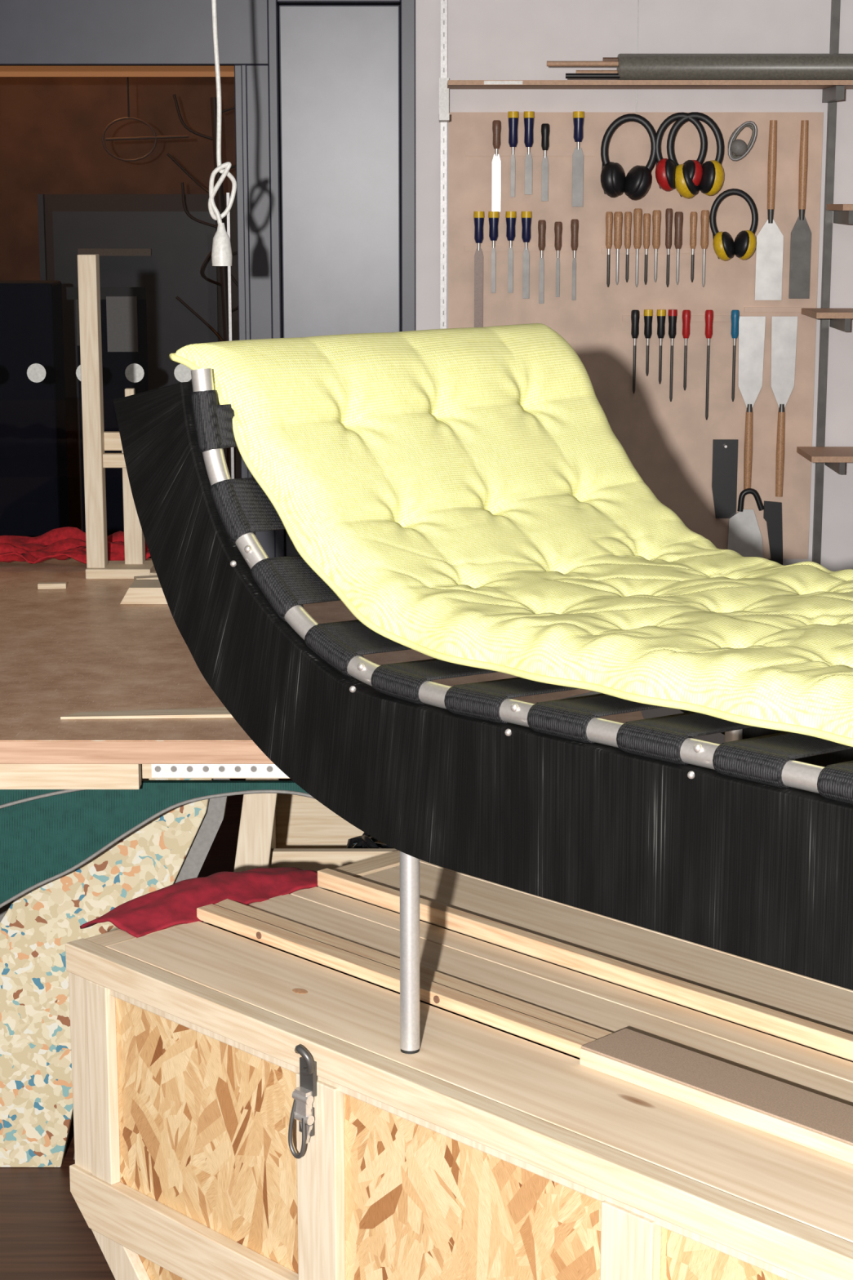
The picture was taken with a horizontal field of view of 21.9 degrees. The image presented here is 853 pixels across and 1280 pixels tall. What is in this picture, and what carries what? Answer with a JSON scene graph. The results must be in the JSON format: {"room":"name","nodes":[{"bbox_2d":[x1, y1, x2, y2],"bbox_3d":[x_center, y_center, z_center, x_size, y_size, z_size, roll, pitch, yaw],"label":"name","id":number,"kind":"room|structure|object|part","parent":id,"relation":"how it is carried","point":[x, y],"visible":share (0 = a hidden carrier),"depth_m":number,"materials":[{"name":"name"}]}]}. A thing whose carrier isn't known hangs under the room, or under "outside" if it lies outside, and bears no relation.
{"room":"furniture workshop","nodes":[
{"label":"furniture workshop","id":0,"kind":"room"},
{"bbox_2d":[0,76,235,279],"bbox_3d":[-1.300,-1.257,7.321,3.800,2.800,2.150,0,11,0],"label":"wall","id":1,"kind":"structure","parent":0,"point":[51,128],"depth_m":8.20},
{"bbox_2d":[0,66,234,76],"bbox_3d":[-1.350,-1.783,6.805,3.500,0.088,0.075,0,11,0],"label":"door frame","id":2,"kind":"structure","parent":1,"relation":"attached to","point":[5,71],"depth_m":6.77,"materials":[{"name":"brown wood"}]},
{"bbox_2d":[0,762,825,1279],"bbox_3d":[-0.300,1.050,3.167,5.800,0.100,12.200,0,11,0],"label":"floor","id":3,"kind":"structure","parent":0,"point":[45,1234],"depth_m":3.52,"materials":[{"name":"brown wood"}]},
{"bbox_2d":[0,901,13,920],"bbox_3d":[-1.110,0.609,4.048,0.980,0.420,0.200,0,11,0],"label":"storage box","id":4,"kind":"object","parent":3,"relation":"on","point":[3,909],"visible":0.02,"depth_m":3.92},
{"bbox_2d":[0,280,69,537],"bbox_3d":[-1.290,-0.449,6.972,0.260,1.350,0.350,0,11,0],"label":"panel","id":5,"kind":"object","parent":3,"relation":"on","point":[34,494],"visible":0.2,"depth_m":6.91,"materials":[{"name":"blue fabric"}]},
{"bbox_2d":[0,764,212,1167],"bbox_3d":[-0.662,0.544,3.662,0.634,0.700,0.030,0,11,0],"label":"board","id":6,"kind":"object","parent":3,"relation":"on","point":[36,1087],"visible":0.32,"depth_m":3.65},
{"bbox_2d":[66,287,151,558],"bbox_3d":[-1.050,-0.508,7.348,0.260,1.320,0.010,0,11,0],"label":"panel","id":7,"kind":"object","parent":3,"relation":"on","point":[123,317],"visible":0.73,"depth_m":7.26,"materials":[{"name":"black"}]},
{"bbox_2d":[37,194,240,558],"bbox_3d":[-0.965,-0.821,8.149,0.830,1.620,0.395,0,11,0],"label":"tall cabinet","id":8,"kind":"object","parent":3,"relation":"on","point":[180,245],"depth_m":7.87,"materials":[{"name":"grey metal"}]},
{"bbox_3d":[-1.110,-1.380,7.845,0.260,0.025,0.017,0,11,0],"label":"label strip","id":9,"kind":"part","parent":8,"relation":"part of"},
{"bbox_2d":[73,778,230,1159],"bbox_3d":[-0.459,0.537,3.693,0.282,0.700,0.028,0,11,0],"label":"board","id":10,"kind":"object","parent":3,"relation":"on","point":[193,863],"visible":0.19,"depth_m":3.64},
{"bbox_2d":[0,780,315,907],"bbox_3d":[-1.009,0.567,3.543,1.781,0.705,0.018,0,11,0],"label":"arch panel","id":11,"kind":"object","parent":3,"relation":"on","point":[46,835],"visible":0.75,"depth_m":3.48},
{"bbox_2d":[166,93,238,477],"bbox_3d":[-0.749,-0.988,7.862,0.336,2.061,0.156,0,11,0],"label":"coat rack","id":12,"kind":"object","parent":3,"relation":"on","point":[219,196],"visible":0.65,"depth_m":7.76,"materials":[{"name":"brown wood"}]},
{"bbox_2d":[233,778,279,871],"bbox_3d":[-0.312,0.551,3.728,0.135,0.660,0.025,0,11,0],"label":"plank","id":13,"kind":"object","parent":3,"relation":"on","point":[255,837],"visible":0.06,"depth_m":3.67,"materials":[{"name":"brown wood"}]},
{"bbox_2d":[0,558,644,789],"bbox_3d":[-0.975,0.367,4.326,2.650,0.786,1.760,0,11,0],"label":"workbench","id":14,"kind":"object","parent":3,"relation":"on","point":[75,648],"visible":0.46,"depth_m":3.74,"materials":[{"name":"brown wood"}]},
{"bbox_2d":[0,526,150,564],"bbox_3d":[-1.068,-0.215,5.025,0.910,0.071,0.160,0,11,0],"label":"cloth","id":15,"kind":"object","parent":14,"relation":"on","point":[64,543],"visible":0.72,"depth_m":5.02,"materials":[{"name":"red fabric"}]},
{"bbox_2d":[37,571,167,604],"bbox_3d":[-0.651,-0.131,4.714,0.359,0.040,0.397,0,11,0],"label":"wood offcuts","id":16,"kind":"object","parent":14,"relation":"on","point":[144,589],"visible":0.42,"depth_m":4.52,"materials":[{"name":"white wood"}]},
{"bbox_2d":[77,253,155,578],"bbox_3d":[-0.671,-0.488,4.818,0.152,0.700,0.120,0,11,0],"label":"wooden stand","id":17,"kind":"object","parent":14,"relation":"on","point":[95,441],"visible":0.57,"depth_m":4.81,"materials":[{"name":"brown wood"}]},
{"bbox_2d":[60,706,233,719],"bbox_3d":[-0.437,0.119,3.545,0.300,0.006,0.055,-1,11,-6],"label":"wood strip","id":18,"kind":"object","parent":14,"relation":"on","point":[220,712],"visible":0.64,"depth_m":3.54,"materials":[{"name":"white wood"}]},
{"bbox_2d":[268,793,398,871],"bbox_3d":[-0.100,0.555,3.970,0.400,0.558,0.370,0,11,0],"label":"wooden box","id":19,"kind":"object","parent":3,"relation":"on","point":[308,835],"visible":0.21,"depth_m":4.09,"materials":[{"name":"white wood"}]},
{"bbox_2d":[65,850,852,1279],"bbox_3d":[0.505,0.789,2.562,0.805,0.649,2.239,-11,16,-43],"label":"crate","id":20,"kind":"object","parent":3,"relation":"on","point":[585,1095],"visible":0.97,"depth_m":2.68,"materials":[{"name":"white wood"}]},
{"bbox_3d":[0.270,1.018,2.310,0.020,0.300,2.152,-11,16,-43],"label":"rail","id":21,"kind":"part","parent":20,"relation":"part of","materials":[{"name":"white wood"}]},
{"bbox_2d":[113,323,852,1053],"bbox_3d":[0.483,0.101,2.433,0.706,0.810,1.790,-11,16,-43],"label":"chaise lounge","id":22,"kind":"object","parent":20,"relation":"on","point":[470,496],"visible":1,"depth_m":2.56,"materials":[{"name":"fabric"}]},
{"bbox_3d":[0.719,-0.048,2.643,0.028,0.510,1.785,-11,16,-43],"label":"panel","id":23,"kind":"part","parent":22,"relation":"part of","materials":[{"name":"black fabric"}]},
{"bbox_3d":[0.818,0.765,2.807,0.015,0.600,2.150,-11,16,-43],"label":"panel","id":24,"kind":"part","parent":20,"relation":"part of","materials":[{"name":"beige wood"}]},
{"bbox_2d":[415,0,852,762],"bbox_3d":[-0.300,-1.032,6.193,5.800,2.800,0.150,0,11,0],"label":"wall","id":25,"kind":"structure","parent":0,"point":[487,39],"depth_m":6.02,"materials":[{"name":"white paint"}]},
{"bbox_2d":[0,0,275,557],"bbox_3d":[-1.815,-0.708,6.214,2.770,2.155,0.095,0,11,0],"label":"frame","id":26,"kind":"object","parent":25,"relation":"attached to","point":[33,33],"visible":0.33,"depth_m":6.00,"materials":[{"name":"metal"}]},
{"bbox_2d":[226,192,234,479],"bbox_3d":[-0.549,-0.443,6.253,0.008,1.620,0.007,0,11,0],"label":"strip","id":27,"kind":"object","parent":25,"relation":"attached to","point":[227,193],"visible":0.36,"depth_m":6.15,"materials":[{"name":"white plastic"}]},
{"bbox_2d":[279,4,401,555],"bbox_3d":[-0.237,-0.696,6.232,0.335,2.125,0.065,0,11,0],"label":"cabinet door","id":28,"kind":"structure","parent":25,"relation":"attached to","point":[340,65],"depth_m":6.08,"materials":[{"name":"grey paint"}]},
{"bbox_2d":[267,0,415,557],"bbox_3d":[-0.230,-0.712,6.221,0.400,2.160,0.120,0,11,0],"label":"frame","id":29,"kind":"object","parent":25,"relation":"attached to","point":[407,6],"visible":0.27,"depth_m":6.04,"materials":[{"name":"metal"}]},
{"bbox_2d":[439,0,448,328],"bbox_3d":[0.047,-1.049,6.021,0.027,2.300,0.180,0,11,0],"label":"shelf rail","id":30,"kind":"object","parent":25,"relation":"attached to","point":[443,90],"visible":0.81,"depth_m":6.03,"materials":[{"name":"white metal"}]},
{"bbox_2d":[448,111,823,559],"bbox_3d":[0.572,-0.837,6.146,1.024,1.235,0.018,0,11,0],"label":"board","id":31,"kind":"object","parent":25,"relation":"attached to","point":[669,444],"visible":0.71,"depth_m":6.11,"materials":[{"name":"beige wood"}]},
{"bbox_2d":[473,211,484,327],"bbox_3d":[0.144,-1.015,6.079,0.030,0.328,0.030,0,11,0],"label":"chisel","id":32,"kind":"object","parent":31,"relation":"hanging from","point":[478,216],"visible":0.99,"depth_m":6.08,"materials":[{"name":"yellow plastic"}]},
{"bbox_2d":[488,211,498,293],"bbox_3d":[0.184,-1.067,6.068,0.030,0.221,0.030,0,11,0],"label":"chisel","id":33,"kind":"object","parent":31,"relation":"hanging from","point":[493,216],"visible":1,"depth_m":6.05,"materials":[{"name":"yellow plastic"}]},
{"bbox_2d":[492,120,501,211],"bbox_3d":[0.191,-1.295,6.023,0.024,0.244,0.024,0,11,0],"label":"chisel","id":34,"kind":"object","parent":31,"relation":"hanging from","point":[496,124],"visible":1,"depth_m":6.02,"materials":[{"name":"metal"}]},
{"bbox_2d":[505,211,516,293],"bbox_3d":[0.232,-1.067,6.068,0.030,0.221,0.030,0,11,0],"label":"chisel","id":35,"kind":"object","parent":31,"relation":"hanging from","point":[510,216],"visible":1,"depth_m":6.06,"materials":[{"name":"yellow plastic"}]},
{"bbox_2d":[507,111,519,196],"bbox_3d":[0.236,-1.326,6.017,0.030,0.228,0.030,0,11,0],"label":"chisel","id":36,"kind":"object","parent":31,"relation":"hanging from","point":[513,116],"visible":1,"depth_m":6.00,"materials":[{"name":"silver plastic"}]},
{"bbox_2d":[464,245,585,251],"bbox_3d":[0.272,-1.081,6.085,0.333,0.016,0.005,0,11,0],"label":"tool rack","id":37,"kind":"object","parent":31,"relation":"attached to","point":[467,248],"depth_m":6.08,"materials":[{"name":"beige wood"}]},
{"bbox_2d":[520,211,532,298],"bbox_3d":[0.275,-1.060,6.070,0.030,0.236,0.030,0,11,0],"label":"chisel","id":38,"kind":"object","parent":31,"relation":"hanging from","point":[526,216],"visible":1,"depth_m":6.07,"materials":[{"name":"silver plastic"}]},
{"bbox_2d":[523,111,534,194],"bbox_3d":[0.279,-1.329,6.016,0.030,0.221,0.030,0,11,0],"label":"chisel","id":39,"kind":"object","parent":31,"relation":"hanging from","point":[529,116],"visible":1,"depth_m":6.01,"materials":[{"name":"silver plastic"}]},
{"bbox_2d":[465,150,595,155],"bbox_3d":[0.284,-1.333,6.035,0.356,0.016,0.005,0,11,0],"label":"tool rack","id":40,"kind":"object","parent":31,"relation":"attached to","point":[468,153],"depth_m":6.03,"materials":[{"name":"beige wood"}]},
{"bbox_2d":[537,219,546,303],"bbox_3d":[0.317,-1.042,6.074,0.022,0.227,0.022,0,11,0],"label":"chisel","id":41,"kind":"object","parent":31,"relation":"hanging from","point":[541,223],"visible":1,"depth_m":6.07,"materials":[{"name":"metal"}]},
{"bbox_2d":[541,123,550,200],"bbox_3d":[0.324,-1.304,6.021,0.024,0.207,0.024,0,11,0],"label":"chisel","id":42,"kind":"object","parent":31,"relation":"hanging from","point":[545,130],"visible":1,"depth_m":6.02,"materials":[{"name":"black plastic"}]},
{"bbox_2d":[554,221,562,297],"bbox_3d":[0.362,-1.048,6.072,0.022,0.204,0.022,0,11,0],"label":"chisel","id":43,"kind":"object","parent":31,"relation":"hanging from","point":[557,225],"visible":1,"depth_m":6.06,"materials":[{"name":"metal"}]},
{"bbox_2d":[570,218,578,300],"bbox_3d":[0.407,-1.047,6.072,0.022,0.220,0.022,0,11,0],"label":"chisel","id":44,"kind":"object","parent":31,"relation":"hanging from","point":[575,222],"visible":1,"depth_m":6.06,"materials":[{"name":"metal"}]},
{"bbox_2d":[572,111,584,206],"bbox_3d":[0.414,-1.313,6.019,0.032,0.254,0.032,0,11,0],"label":"chisel","id":45,"kind":"object","parent":31,"relation":"hanging from","point":[578,116],"visible":1,"depth_m":6.02,"materials":[{"name":"silver plastic"}]},
{"bbox_2d":[605,211,613,287],"bbox_3d":[0.502,-1.075,6.067,0.020,0.204,0.020,0,11,0],"label":"file","id":46,"kind":"object","parent":31,"relation":"attached to","point":[609,215],"visible":1,"depth_m":6.05,"materials":[{"name":"metal"}]},
{"bbox_2d":[613,211,622,284],"bbox_3d":[0.526,-1.078,6.066,0.024,0.198,0.024,0,11,0],"label":"file","id":47,"kind":"object","parent":31,"relation":"hanging from","point":[618,215],"visible":1,"depth_m":6.05,"materials":[{"name":"wood"}]},
{"bbox_2d":[624,211,631,282],"bbox_3d":[0.553,-1.081,6.066,0.020,0.191,0.020,0,11,0],"label":"file","id":48,"kind":"object","parent":31,"relation":"hanging from","point":[628,215],"visible":1,"depth_m":6.05,"materials":[{"name":"wood"}]},
{"bbox_2d":[600,113,656,199],"bbox_3d":[0.551,-1.310,5.980,0.156,0.229,0.078,0,11,0],"label":"defender","id":49,"kind":"object","parent":31,"relation":"hanging from","point":[637,183],"visible":1,"depth_m":5.97,"materials":[{"name":"black plastic"}]},
{"bbox_2d":[631,309,639,393],"bbox_3d":[0.578,-0.800,6.122,0.024,0.231,0.024,0,11,0],"label":"screwdriver","id":50,"kind":"object","parent":31,"relation":"attached to","point":[635,314],"visible":1,"depth_m":6.11,"materials":[{"name":"black plastic"}]},
{"bbox_2d":[633,208,642,287],"bbox_3d":[0.581,-1.079,6.066,0.024,0.213,0.024,0,11,0],"label":"file","id":51,"kind":"object","parent":31,"relation":"attached to","point":[637,214],"visible":1,"depth_m":6.05,"materials":[{"name":"wood"}]},
{"bbox_2d":[643,213,650,284],"bbox_3d":[0.605,-1.076,6.067,0.020,0.193,0.020,0,11,0],"label":"file","id":52,"kind":"object","parent":31,"relation":"attached to","point":[646,216],"visible":1,"depth_m":6.05,"materials":[{"name":"metal"}]},
{"bbox_2d":[644,309,653,376],"bbox_3d":[0.614,-0.825,6.117,0.025,0.183,0.025,0,11,0],"label":"screwdriver","id":53,"kind":"object","parent":31,"relation":"attached to","point":[648,313],"visible":1,"depth_m":6.10,"materials":[{"name":"black plastic"}]},
{"bbox_2d":[652,209,661,282],"bbox_3d":[0.632,-1.083,6.065,0.024,0.196,0.024,0,11,0],"label":"file","id":54,"kind":"object","parent":31,"relation":"hanging from","point":[656,216],"visible":1,"depth_m":6.05,"materials":[{"name":"wood"}]},
{"bbox_2d":[601,247,714,253],"bbox_3d":[0.639,-1.076,6.086,0.311,0.016,0.005,0,11,0],"label":"tool rack","id":55,"kind":"object","parent":31,"relation":"attached to","point":[661,250],"depth_m":6.08,"materials":[{"name":"beige wood"}]},
{"bbox_2d":[657,309,666,384],"bbox_3d":[0.650,-0.814,6.119,0.025,0.205,0.025,0,11,0],"label":"screwdriver","id":56,"kind":"object","parent":31,"relation":"attached to","point":[661,313],"visible":1,"depth_m":6.10,"materials":[{"name":"black plastic"}]},
{"bbox_2d":[665,208,672,287],"bbox_3d":[0.666,-1.079,6.066,0.020,0.213,0.020,0,11,0],"label":"file","id":57,"kind":"object","parent":31,"relation":"hanging from","point":[668,215],"visible":1,"depth_m":6.05,"materials":[{"name":"wood"}]},
{"bbox_2d":[668,309,677,401],"bbox_3d":[0.682,-0.790,6.124,0.025,0.254,0.025,0,11,0],"label":"screwdriver","id":58,"kind":"object","parent":31,"relation":"attached to","point":[673,313],"visible":1,"depth_m":6.11,"materials":[{"name":"black plastic"}]},
{"bbox_2d":[622,315,731,321],"bbox_3d":[0.713,-0.893,6.122,0.338,0.016,0.005,0,11,0],"label":"tool rack","id":59,"kind":"object","parent":31,"relation":"attached to","point":[625,318],"depth_m":6.12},
{"bbox_2d":[674,211,683,284],"bbox_3d":[0.693,-1.078,6.066,0.024,0.198,0.024,0,11,0],"label":"file","id":60,"kind":"object","parent":31,"relation":"attached to","point":[678,219],"visible":1,"depth_m":6.05,"materials":[{"name":"metal"}]},
{"bbox_2d":[655,111,707,191],"bbox_3d":[0.689,-1.323,5.978,0.145,0.212,0.073,0,11,0],"label":"defender","id":61,"kind":"object","parent":31,"relation":"hanging from","point":[665,169],"visible":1,"depth_m":5.96,"materials":[{"name":"red plastic"}]},
{"bbox_2d":[682,309,690,390],"bbox_3d":[0.720,-0.804,6.121,0.024,0.222,0.024,0,11,0],"label":"screwdriver","id":62,"kind":"object","parent":31,"relation":"attached to","point":[686,313],"visible":1,"depth_m":6.11,"materials":[{"name":"red plastic"}]},
{"bbox_2d":[689,211,697,282],"bbox_3d":[0.734,-1.081,6.066,0.020,0.191,0.020,0,11,0],"label":"file","id":63,"kind":"object","parent":31,"relation":"hanging from","point":[693,218],"visible":1,"depth_m":6.05,"materials":[{"name":"wood"}]},
{"bbox_2d":[666,111,724,198],"bbox_3d":[0.729,-1.315,5.979,0.156,0.229,0.078,0,11,0],"label":"defender","id":64,"kind":"object","parent":31,"relation":"hanging from","point":[713,176],"visible":1,"depth_m":5.96,"materials":[{"name":"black plastic"}]},
{"bbox_2d":[700,209,709,287],"bbox_3d":[0.765,-1.077,6.067,0.024,0.209,0.024,0,11,0],"label":"file","id":65,"kind":"object","parent":31,"relation":"hanging from","point":[704,213],"visible":1,"depth_m":6.05,"materials":[{"name":"metal"}]},
{"bbox_2d":[705,309,713,419],"bbox_3d":[0.783,-0.764,6.129,0.024,0.304,0.024,0,11,0],"label":"screwdriver","id":66,"kind":"object","parent":31,"relation":"attached to","point":[708,313],"visible":1,"depth_m":6.11,"materials":[{"name":"red plastic"}]},
{"bbox_2d":[711,439,737,518],"bbox_3d":[0.838,-0.451,6.190,0.070,0.222,0.023,0,11,0],"label":"saw","id":67,"kind":"object","parent":31,"relation":"hanging from","point":[725,451],"visible":1,"depth_m":6.19,"materials":[{"name":"black metal"}]},
{"bbox_2d":[709,188,758,261],"bbox_3d":[0.839,-1.133,6.016,0.133,0.194,0.066,0,11,0],"label":"defender","id":68,"kind":"object","parent":31,"relation":"hanging from","point":[744,246],"visible":1,"depth_m":6.00,"materials":[{"name":"black plastic"}]},
{"bbox_2d":[730,309,739,401],"bbox_3d":[0.855,-0.789,6.124,0.024,0.253,0.024,0,11,0],"label":"screwdriver","id":69,"kind":"object","parent":31,"relation":"attached to","point":[735,317],"visible":1,"depth_m":6.11,"materials":[{"name":"blue plastic"}]},
{"bbox_2d":[728,120,757,160],"bbox_3d":[0.860,-1.357,5.992,0.079,0.107,0.040,0,11,0],"label":"goggles","id":70,"kind":"object","parent":31,"relation":"hanging from","point":[739,148],"visible":1,"depth_m":5.99,"materials":[{"name":"grey plastic"}]},
{"bbox_2d":[727,488,764,557],"bbox_3d":[0.902,-0.296,6.211,0.108,0.265,0.019,0,11,0],"label":"saw","id":71,"kind":"object","parent":31,"relation":"hanging from","point":[744,536],"visible":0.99,"depth_m":6.21,"materials":[{"name":"metal"}]},
{"bbox_2d":[737,315,765,489],"bbox_3d":[0.902,-0.658,6.152,0.074,0.487,0.024,0,11,0],"label":"scraper","id":72,"kind":"object","parent":31,"relation":"hanging from","point":[751,328],"visible":1,"depth_m":6.13,"materials":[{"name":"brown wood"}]},
{"bbox_2d":[754,120,783,300],"bbox_3d":[0.945,-1.177,6.048,0.074,0.484,0.024,0,11,0],"label":"scraper","id":73,"kind":"object","parent":31,"relation":"hanging from","point":[770,239],"visible":1,"depth_m":6.07,"materials":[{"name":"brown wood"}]},
{"bbox_2d":[763,500,782,564],"bbox_3d":[0.981,-0.303,6.229,0.058,0.182,0.008,0,11,0],"label":"saw","id":74,"kind":"object","parent":31,"relation":"hanging from","point":[772,514],"visible":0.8,"depth_m":6.22,"materials":[{"name":"black metal"}]},
{"bbox_2d":[744,306,804,311],"bbox_3d":[0.964,-0.917,6.118,0.164,0.013,0.005,0,11,0],"label":"tool rack","id":75,"kind":"object","parent":31,"relation":"attached to","point":[746,308],"depth_m":6.12,"materials":[{"name":"beige wood"}]},
{"bbox_2d":[770,315,797,497],"bbox_3d":[0.992,-0.650,6.154,0.072,0.502,0.024,0,11,0],"label":"scraper","id":76,"kind":"object","parent":31,"relation":"hanging from","point":[784,328],"visible":1,"depth_m":6.13,"materials":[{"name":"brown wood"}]},
{"bbox_2d":[788,120,811,298],"bbox_3d":[1.030,-1.180,6.048,0.056,0.480,0.024,0,11,0],"label":"scraper","id":77,"kind":"object","parent":31,"relation":"hanging from","point":[801,233],"visible":1,"depth_m":6.06,"materials":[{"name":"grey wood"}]},
{"bbox_2d":[447,80,852,102],"bbox_3d":[1.028,-1.465,5.888,1.944,0.048,0.226,0,11,0],"label":"wall shelf","id":78,"kind":"object","parent":25,"relation":"attached to","point":[833,91],"visible":1,"depth_m":5.80,"materials":[{"name":"brown wood"}]},
{"bbox_2d":[546,53,852,79],"bbox_3d":[1.160,-1.525,5.875,1.680,0.074,0.074,0,11,0],"label":"rods","id":79,"kind":"object","parent":78,"relation":"on","point":[629,66],"visible":0.95,"depth_m":5.84,"materials":[{"name":"grey metal"}]},
{"bbox_2d":[812,0,840,564],"bbox_3d":[1.108,-1.064,6.097,0.020,2.300,0.024,0,11,0],"label":"shelf rail","id":80,"kind":"object","parent":25,"relation":"attached to","point":[836,4],"visible":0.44,"depth_m":6.11,"materials":[{"name":"grey metal"}]},
{"bbox_2d":[796,446,852,474],"bbox_3d":[1.470,-0.494,6.073,0.860,0.051,0.244,0,11,0],"label":"shelf","id":81,"kind":"object","parent":80,"relation":"attached to","point":[835,458],"visible":1,"depth_m":6.02,"materials":[{"name":"brown wood"}]},
{"bbox_2d":[801,307,852,331],"bbox_3d":[1.470,-0.872,5.997,0.860,0.051,0.244,0,11,0],"label":"shelf","id":82,"kind":"object","parent":80,"relation":"attached to","point":[840,317],"visible":1,"depth_m":5.93,"materials":[{"name":"brown wood"}]},
{"bbox_2d":[826,204,852,223],"bbox_3d":[1.500,-1.149,5.942,0.800,0.051,0.244,0,11,0],"label":"shelf","id":83,"kind":"object","parent":80,"relation":"attached to","point":[842,213],"visible":1,"depth_m":5.91,"materials":[{"name":"brown wood"}]},
{"bbox_3d":[-0.300,-1.794,2.599,5.800,0.100,12.200,0,11,0],"label":"ceiling","id":84,"kind":"structure","parent":0,"visible":0},
{"bbox_2d":[101,76,188,161],"bbox_3d":[-0.947,-2.139,7.323,0.294,1.072,0.009,0,11,0],"label":"lamp","id":85,"kind":"object","parent":84,"relation":"hanging from","point":[155,137],"visible":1,"depth_m":7.41,"materials":[{"name":"black plastic"}]},
{"bbox_2d":[208,0,236,266],"bbox_3d":[-0.409,-1.406,4.308,0.058,1.330,0.042,0,11,0],"label":"cable","id":86,"kind":"object","parent":84,"relation":"hanging from","point":[221,251],"visible":1,"depth_m":4.40,"materials":[{"name":"white fabric"}]},
{"bbox_3d":[-1.863,-0.652,6.222,2.675,1.882,0.008,0,11,0],"label":"pane","id":87,"kind":"object","parent":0,"visible":0},
{"bbox_2d":[26,363,191,382],"bbox_3d":[-1.235,-0.751,6.196,1.158,0.054,0.001,0,11,0],"label":"dots","id":88,"kind":"object","parent":87,"relation":"attached to","point":[134,372],"visible":0.7,"depth_m":6.20,"materials":[{"name":"white plastic"}]}
]}

